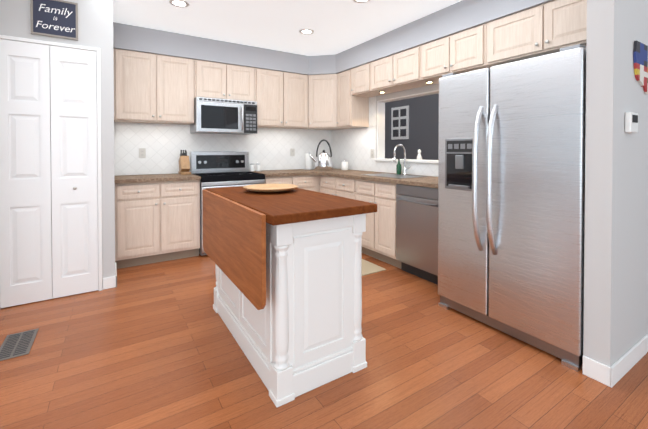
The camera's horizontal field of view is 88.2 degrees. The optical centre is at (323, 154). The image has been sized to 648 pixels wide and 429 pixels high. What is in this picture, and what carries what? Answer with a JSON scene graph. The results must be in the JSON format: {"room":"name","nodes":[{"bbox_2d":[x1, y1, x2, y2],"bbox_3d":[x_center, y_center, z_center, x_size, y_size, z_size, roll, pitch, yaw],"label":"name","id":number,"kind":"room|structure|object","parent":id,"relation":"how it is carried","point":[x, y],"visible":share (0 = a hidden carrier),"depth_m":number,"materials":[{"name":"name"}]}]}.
{"room":"kitchen","nodes":[
{"label":"kitchen","id":0,"kind":"room"},
{"bbox_2d":[0,0,114,306],"bbox_3d":[-3.609,-0.105,2.471,3.480,2.580,1.069,0,1,-32],"label":"wall","id":1,"kind":"structure","parent":0,"point":[95,23],"depth_m":2.91,"materials":[{"name":"grey paint"}]},
{"bbox_2d":[0,39,97,307],"bbox_3d":[-2.207,0.148,2.701,0.620,2.052,0.046,0,1,-32],"label":"pantry door","id":2,"kind":"structure","parent":1,"relation":"in","point":[41,250],"depth_m":2.69,"materials":[{"name":"white wood"}]},
{"bbox_2d":[0,35,102,290],"bbox_3d":[-2.215,0.137,2.711,0.684,2.090,0.026,0,1,-32],"label":"door frame","id":3,"kind":"structure","parent":1,"relation":"attached to","point":[97,50],"depth_m":2.87,"materials":[{"name":"white wood"}]},
{"bbox_2d":[30,0,77,40],"bbox_3d":[-2.185,-1.106,2.716,0.300,0.305,0.020,0,1,-32],"label":"family sign","id":4,"kind":"object","parent":1,"relation":"attached to","point":[70,21],"visible":0.98,"depth_m":2.71,"materials":[{"name":"blue"}]},
{"bbox_2d":[39,4,71,17],"bbox_3d":[-2.175,-1.162,2.714,0.219,0.078,0.002,0,1,-32],"label":"lettering","id":5,"kind":"object","parent":4,"relation":"attached to","point":[48,9],"visible":1,"depth_m":2.71,"materials":[{"name":"white paint"}]},
{"bbox_2d":[36,21,74,31],"bbox_3d":[-2.176,-1.036,2.716,0.252,0.054,0.002,0,1,-32],"label":"lettering","id":6,"kind":"object","parent":4,"relation":"attached to","point":[54,27],"visible":1,"depth_m":2.71,"materials":[{"name":"white"}]},
{"bbox_2d":[103,263,116,289],"bbox_3d":[-2.092,1.133,2.628,0.792,0.100,1.140,0,1,-32],"label":"baseboard","id":7,"kind":"structure","parent":1,"relation":"attached to","point":[109,282],"depth_m":2.94,"materials":[{"name":"white wood"}]},
{"bbox_2d":[114,122,311,175],"bbox_3d":[-2.603,-0.123,3.816,6.620,2.580,0.120,0,1,-32],"label":"wall","id":8,"kind":"structure","parent":0,"point":[177,173],"depth_m":4.21,"materials":[{"name":"grey paint"}]},
{"bbox_2d":[113,48,193,124],"bbox_3d":[-1.982,-0.759,3.920,0.822,0.770,0.350,0,1,-32],"label":"upper cabinet","id":9,"kind":"object","parent":8,"relation":"attached to","point":[153,88],"visible":1,"depth_m":3.78,"materials":[{"name":"brown wood"}]},
{"bbox_2d":[114,122,330,174],"bbox_3d":[-1.149,-0.074,4.661,3.016,0.615,0.008,0,1,-32],"label":"backsplash","id":10,"kind":"structure","parent":8,"relation":"attached to","point":[266,148],"depth_m":4.33,"materials":[{"name":"tile"}]},
{"bbox_2d":[139,148,145,157],"bbox_3d":[-2.174,-0.015,4.000,0.072,0.116,0.008,0,1,-32],"label":"electrical outlet","id":11,"kind":"object","parent":10,"relation":"attached to","point":[142,152],"visible":1,"depth_m":4.00,"materials":[{"name":"grey plastic"}]},
{"bbox_2d":[290,149,294,155],"bbox_3d":[-0.478,-0.029,5.078,0.072,0.116,0.008,0,1,-32],"label":"electrical outlet","id":12,"kind":"object","parent":10,"relation":"attached to","point":[292,152],"visible":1,"depth_m":5.07,"materials":[{"name":"grey plastic"}]},
{"bbox_2d":[194,59,254,101],"bbox_3d":[-1.310,-0.920,4.344,0.760,0.460,0.350,0,1,-32],"label":"upper cabinet","id":13,"kind":"object","parent":8,"relation":"attached to","point":[222,81],"visible":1,"depth_m":4.20,"materials":[{"name":"brown wood"}]},
{"bbox_2d":[190,97,256,134],"bbox_3d":[-1.282,-0.478,4.305,0.756,0.414,0.450,0,1,-32],"label":"microwave","id":14,"kind":"object","parent":13,"relation":"attached to","point":[218,116],"visible":1,"depth_m":4.13,"materials":[{"name":"silver metal"}]},
{"bbox_2d":[255,68,307,128],"bbox_3d":[-0.643,-0.770,4.770,0.814,0.770,0.350,0,1,-32],"label":"upper cabinet","id":15,"kind":"object","parent":8,"relation":"attached to","point":[281,98],"visible":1,"depth_m":4.63,"materials":[{"name":"brown wood"}]},
{"bbox_2d":[303,74,350,129],"bbox_3d":[0.025,-0.774,5.040,0.616,0.770,0.612,0,1,-32],"label":"upper cabinet","id":16,"kind":"object","parent":8,"relation":"attached to","point":[322,101],"visible":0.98,"depth_m":4.83,"materials":[{"name":"brown wood"}]},
{"bbox_2d":[113,0,461,55],"bbox_3d":[-0.973,-1.432,2.986,13.500,0.060,8.200,0,1,-32],"label":"ceiling","id":17,"kind":"structure","parent":0,"point":[337,26],"depth_m":3.49,"materials":[{"name":"white paint"}]},
{"bbox_2d":[169,0,188,6],"bbox_3d":[-1.342,-1.401,3.101,0.176,0.004,0.176,0,1,-32],"label":"recessed light","id":18,"kind":"object","parent":17,"relation":"in","point":[180,3],"visible":1,"depth_m":3.10,"materials":[{"name":"white"}]},
{"bbox_2d":[299,29,313,33],"bbox_3d":[-0.198,-1.411,3.843,0.176,0.004,0.176,0,1,-32],"label":"recessed light","id":19,"kind":"object","parent":17,"relation":"in","point":[306,31],"visible":1,"depth_m":3.84,"materials":[{"name":"white"}]},
{"bbox_2d":[353,0,369,2],"bbox_3d":[0.342,-1.400,3.004,0.176,0.004,0.176,0,1,-32],"label":"recessed light","id":20,"kind":"object","parent":17,"relation":"in","point":[359,1],"visible":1,"depth_m":3.06,"materials":[{"name":"white"}]},
{"bbox_2d":[0,253,647,428],"bbox_3d":[-0.598,1.216,2.429,13.500,0.060,9.600,0,1,-32],"label":"floor","id":21,"kind":"structure","parent":0,"point":[151,346],"depth_m":1.82,"materials":[{"name":"brown wood"}]},
{"bbox_2d":[0,328,38,360],"bbox_3d":[-1.916,1.186,2.089,0.160,0.007,0.330,0,1,-32],"label":"floor vent","id":22,"kind":"object","parent":21,"relation":"in","point":[17,344],"visible":1,"depth_m":2.08,"materials":[{"name":"silver metal"}]},
{"bbox_2d":[115,180,199,268],"bbox_3d":[-1.903,0.728,3.814,0.820,0.879,0.646,0,1,-32],"label":"base cabinet","id":23,"kind":"object","parent":21,"relation":"on","point":[155,222],"visible":1,"depth_m":3.55,"materials":[{"name":"brown wood"}]},
{"bbox_2d":[114,174,200,183],"bbox_3d":[-1.903,0.267,3.808,0.822,0.039,0.644,0,1,-32],"label":"countertop","id":24,"kind":"structure","parent":23,"relation":"on","point":[121,179],"depth_m":3.61,"materials":[{"name":"stone"}]},
{"bbox_2d":[178,150,190,174],"bbox_3d":[-1.718,0.094,4.114,0.110,0.297,0.229,0,1,-32],"label":"knife block","id":25,"kind":"object","parent":24,"relation":"on","point":[184,165],"visible":1,"depth_m":4.07,"materials":[{"name":"brown wood"}]},
{"bbox_2d":[190,151,264,255],"bbox_3d":[-1.203,0.552,4.194,0.760,1.180,0.694,0,1,-32],"label":"range","id":26,"kind":"object","parent":21,"relation":"on","point":[216,169],"visible":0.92,"depth_m":4.26,"materials":[{"name":"silver metal"}]},
{"bbox_2d":[203,194,366,406],"bbox_3d":[-0.333,0.748,2.201,0.613,0.879,1.181,0,1,-32],"label":"kitchen island","id":27,"kind":"object","parent":21,"relation":"on","point":[287,306],"depth_m":1.73,"materials":[{"name":"white wood"}]},
{"bbox_2d":[206,186,376,225],"bbox_3d":[-0.308,0.286,2.179,0.615,0.044,1.265,0,1,-32],"label":"island countertop","id":28,"kind":"structure","parent":27,"relation":"on","point":[283,208],"depth_m":1.79,"materials":[{"name":"brown wood"}]},
{"bbox_2d":[243,184,297,191],"bbox_3d":[-0.377,0.243,2.368,0.384,0.035,0.384,0,1,-32],"label":"tray","id":29,"kind":"object","parent":28,"relation":"on","point":[270,187],"visible":1,"depth_m":2.42,"materials":[{"name":"brown wood"}]},
{"bbox_2d":[264,175,319,191],"bbox_3d":[-0.584,0.717,4.669,0.780,0.880,0.617,0,1,-32],"label":"base cabinet","id":30,"kind":"object","parent":21,"relation":"on","point":[309,182],"visible":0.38,"depth_m":4.43,"materials":[{"name":"brown wood"}]},
{"bbox_2d":[249,169,321,176],"bbox_3d":[-0.557,0.257,4.590,0.750,0.039,0.768,0,1,-32],"label":"countertop","id":31,"kind":"structure","parent":30,"relation":"on","point":[268,173],"depth_m":4.48,"materials":[{"name":"stone"}]},
{"bbox_2d":[250,163,253,171],"bbox_3d":[-0.996,0.180,4.628,0.060,0.111,0.058,0,1,-32],"label":"spice jar","id":32,"kind":"object","parent":31,"relation":"on","point":[252,167],"depth_m":4.60,"materials":[{"name":"white ceramic"}]},
{"bbox_2d":[256,163,259,170],"bbox_3d":[-0.920,0.180,4.676,0.060,0.111,0.058,0,1,-32],"label":"spice jar","id":33,"kind":"object","parent":31,"relation":"on","point":[257,164],"depth_m":4.65,"materials":[{"name":"white ceramic"}]},
{"bbox_2d":[303,168,437,188],"bbox_3d":[0.595,0.263,4.103,0.671,0.039,2.825,0,1,-32],"label":"countertop","id":34,"kind":"structure","parent":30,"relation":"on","point":[429,181],"depth_m":3.61,"materials":[{"name":"stone"}]},
{"bbox_2d":[304,152,313,169],"bbox_3d":[-0.225,0.095,5.092,0.150,0.270,0.150,0,1,-32],"label":"paper towel roll","id":35,"kind":"object","parent":34,"relation":"on","point":[308,162],"visible":1,"depth_m":5.04,"materials":[{"name":"white paper"}]},
{"bbox_2d":[309,139,332,170],"bbox_3d":[-0.022,0.005,4.930,0.303,0.453,0.303,0,1,-32],"label":"kettle","id":36,"kind":"object","parent":34,"relation":"on","point":[323,161],"visible":1,"depth_m":4.84,"materials":[{"name":"silver metal"}]},
{"bbox_2d":[341,159,347,169],"bbox_3d":[0.307,0.151,4.945,0.104,0.162,0.104,0,1,-32],"label":"canister","id":37,"kind":"object","parent":34,"relation":"on","point":[344,164],"visible":1,"depth_m":4.90,"materials":[{"name":"white ceramic"}]},
{"bbox_2d":[361,173,425,178],"bbox_3d":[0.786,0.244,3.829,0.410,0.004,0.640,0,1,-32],"label":"sink","id":38,"kind":"object","parent":34,"relation":"in","point":[398,176],"visible":1,"depth_m":3.85,"materials":[{"name":"silver metal"}]},
{"bbox_2d":[396,158,400,173],"bbox_3d":[0.909,0.145,4.072,0.070,0.195,0.060,0,1,-32],"label":"soap bottle","id":39,"kind":"object","parent":34,"relation":"on","point":[398,168],"visible":0.96,"depth_m":4.05,"materials":[{"name":"green"}]},
{"bbox_2d":[393,144,410,174],"bbox_3d":[0.924,0.062,3.928,0.214,0.365,0.133,0,1,-32],"label":"faucet","id":40,"kind":"object","parent":34,"relation":"on","point":[394,161],"visible":0.98,"depth_m":3.98,"materials":[{"name":"silver metal"}]},
{"bbox_2d":[320,175,356,199],"bbox_3d":[0.397,0.720,4.445,0.646,0.879,0.806,0,1,-32],"label":"base cabinet","id":41,"kind":"object","parent":21,"relation":"on","point":[339,186],"visible":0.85,"depth_m":4.23,"materials":[{"name":"brown wood"}]},
{"bbox_2d":[361,259,385,275],"bbox_3d":[0.213,1.164,3.596,0.480,0.010,0.800,0,1,-32],"label":"area rug","id":42,"kind":"object","parent":21,"relation":"on","point":[367,267],"visible":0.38,"depth_m":3.40,"materials":[{"name":"beige fabric"}]},
{"bbox_2d":[356,179,400,268],"bbox_3d":[0.811,0.728,3.822,0.617,0.880,0.683,0,1,-32],"label":"base cabinet","id":43,"kind":"object","parent":21,"relation":"on","point":[379,239],"visible":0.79,"depth_m":3.58,"materials":[{"name":"brown wood"}]},
{"bbox_2d":[396,184,437,284],"bbox_3d":[1.113,0.737,3.250,0.650,0.876,0.594,0,1,-32],"label":"dishwasher","id":44,"kind":"object","parent":21,"relation":"on","point":[416,230],"visible":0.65,"depth_m":3.12,"materials":[{"name":"silver metal"}]},
{"bbox_2d":[438,44,585,371],"bbox_3d":[1.465,0.287,2.416,0.950,1.797,0.945,0,1,-32],"label":"fridge","id":45,"kind":"object","parent":21,"relation":"on","point":[511,189],"visible":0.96,"depth_m":2.09,"materials":[{"name":"silver metal"}]},
{"bbox_2d":[113,0,552,74],"bbox_3d":[-0.137,-1.268,3.051,3.018,0.268,3.788,0,1,-32],"label":"soffit","id":46,"kind":"structure","parent":0,"point":[460,16],"depth_m":3.84,"materials":[{"name":"grey paint"}]},
{"bbox_2d":[336,83,438,176],"bbox_3d":[1.220,-0.123,3.859,0.190,2.580,3.906,0,1,-32],"label":"wall","id":47,"kind":"structure","parent":0,"point":[382,100],"depth_m":4.38,"materials":[{"name":"grey paint"}]},
{"bbox_2d":[336,69,368,127],"bbox_3d":[0.390,-0.769,4.713,0.350,0.770,0.338,0,1,-32],"label":"upper cabinet","id":48,"kind":"object","parent":47,"relation":"attached to","point":[352,111],"visible":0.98,"depth_m":4.60,"materials":[{"name":"brown wood"}]},
{"bbox_2d":[331,126,375,171],"bbox_3d":[0.414,-0.079,5.004,0.008,0.615,1.086,0,1,-32],"label":"backsplash","id":49,"kind":"structure","parent":47,"relation":"attached to","point":[353,147],"depth_m":4.92,"materials":[{"name":"tile"}]},
{"bbox_2d":[351,62,387,96],"bbox_3d":[0.590,-0.970,4.395,0.350,0.360,0.399,0,1,-32],"label":"upper cabinet","id":50,"kind":"object","parent":47,"relation":"attached to","point":[361,80],"visible":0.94,"depth_m":4.31,"materials":[{"name":"brown wood"}]},
{"bbox_2d":[369,96,375,126],"bbox_3d":[0.666,-0.587,4.600,0.008,0.408,0.144,0,1,-32],"label":"backsplash","id":51,"kind":"structure","parent":47,"relation":"attached to","point":[372,111],"depth_m":4.59,"materials":[{"name":"tile"}]},
{"bbox_2d":[371,45,437,92],"bbox_3d":[0.910,-0.964,3.892,0.350,0.360,0.791,0,1,-32],"label":"upper cabinet","id":52,"kind":"object","parent":47,"relation":"attached to","point":[400,71],"visible":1,"depth_m":3.78,"materials":[{"name":"brown wood"}]},
{"bbox_2d":[376,161,437,176],"bbox_3d":[1.170,0.172,3.818,0.008,0.145,1.729,0,1,-32],"label":"backsplash","id":53,"kind":"structure","parent":47,"relation":"attached to","point":[427,169],"depth_m":3.99,"materials":[{"name":"tile"}]},
{"bbox_2d":[417,149,421,159],"bbox_3d":[1.134,0.002,3.976,0.068,0.124,0.068,0,1,-32],"label":"figurine","id":54,"kind":"object","parent":47,"relation":"on","point":[419,156],"depth_m":3.96,"materials":[{"name":"white ceramic"}]},
{"bbox_2d":[421,23,491,82],"bbox_3d":[1.315,-0.956,3.254,0.350,0.360,0.715,0,1,-32],"label":"upper cabinet","id":55,"kind":"object","parent":47,"relation":"attached to","point":[462,52],"visible":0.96,"depth_m":3.13,"materials":[{"name":"brown wood"}]},
{"bbox_2d":[486,0,586,66],"bbox_3d":[1.753,-0.947,2.564,0.350,0.360,0.917,0,1,-32],"label":"upper cabinet","id":56,"kind":"object","parent":47,"relation":"attached to","point":[553,26],"visible":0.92,"depth_m":2.52,"materials":[{"name":"brown wood"}]},
{"bbox_2d":[385,93,438,159],"bbox_3d":[3.052,-0.142,5.264,0.120,2.580,8.500,0,1,-32],"label":"wall","id":57,"kind":"structure","parent":0,"point":[424,124],"depth_m":6.88,"materials":[{"name":"grey paint"}]},
{"bbox_2d":[391,105,408,139],"bbox_3d":[1.657,-0.683,7.303,0.036,0.710,0.510,0,1,-32],"label":"window","id":58,"kind":"structure","parent":57,"relation":"in","point":[399,122],"depth_m":7.27,"materials":[{"name":"white wood"}]},
{"bbox_2d":[583,0,647,366],"bbox_3d":[3.671,-0.114,3.172,5.278,2.580,0.116,0,1,-32],"label":"wall","id":59,"kind":"structure","parent":0,"point":[616,256],"depth_m":1.78,"materials":[{"name":"grey paint"}]},
{"bbox_2d":[582,333,647,387],"bbox_3d":[3.670,1.126,3.180,5.290,0.100,0.128,0,1,-32],"label":"baseboard","id":60,"kind":"structure","parent":59,"relation":"attached to","point":[617,371],"depth_m":1.79,"materials":[{"name":"white wood"}]},
{"bbox_2d":[625,112,637,132],"bbox_3d":[1.668,-0.172,1.810,0.120,0.110,0.028,0,1,-32],"label":"thermostat","id":61,"kind":"object","parent":59,"relation":"attached to","point":[631,122],"visible":1,"depth_m":1.78,"materials":[{"name":"white plastic"}]},
{"bbox_2d":[633,41,647,93],"bbox_3d":[1.908,-0.492,1.969,0.460,0.276,0.012,0,1,-32],"label":"art","id":62,"kind":"object","parent":59,"relation":"attached to","point":[640,54],"visible":1,"depth_m":1.89,"materials":[{"name":"multicoloured"}]}
]}

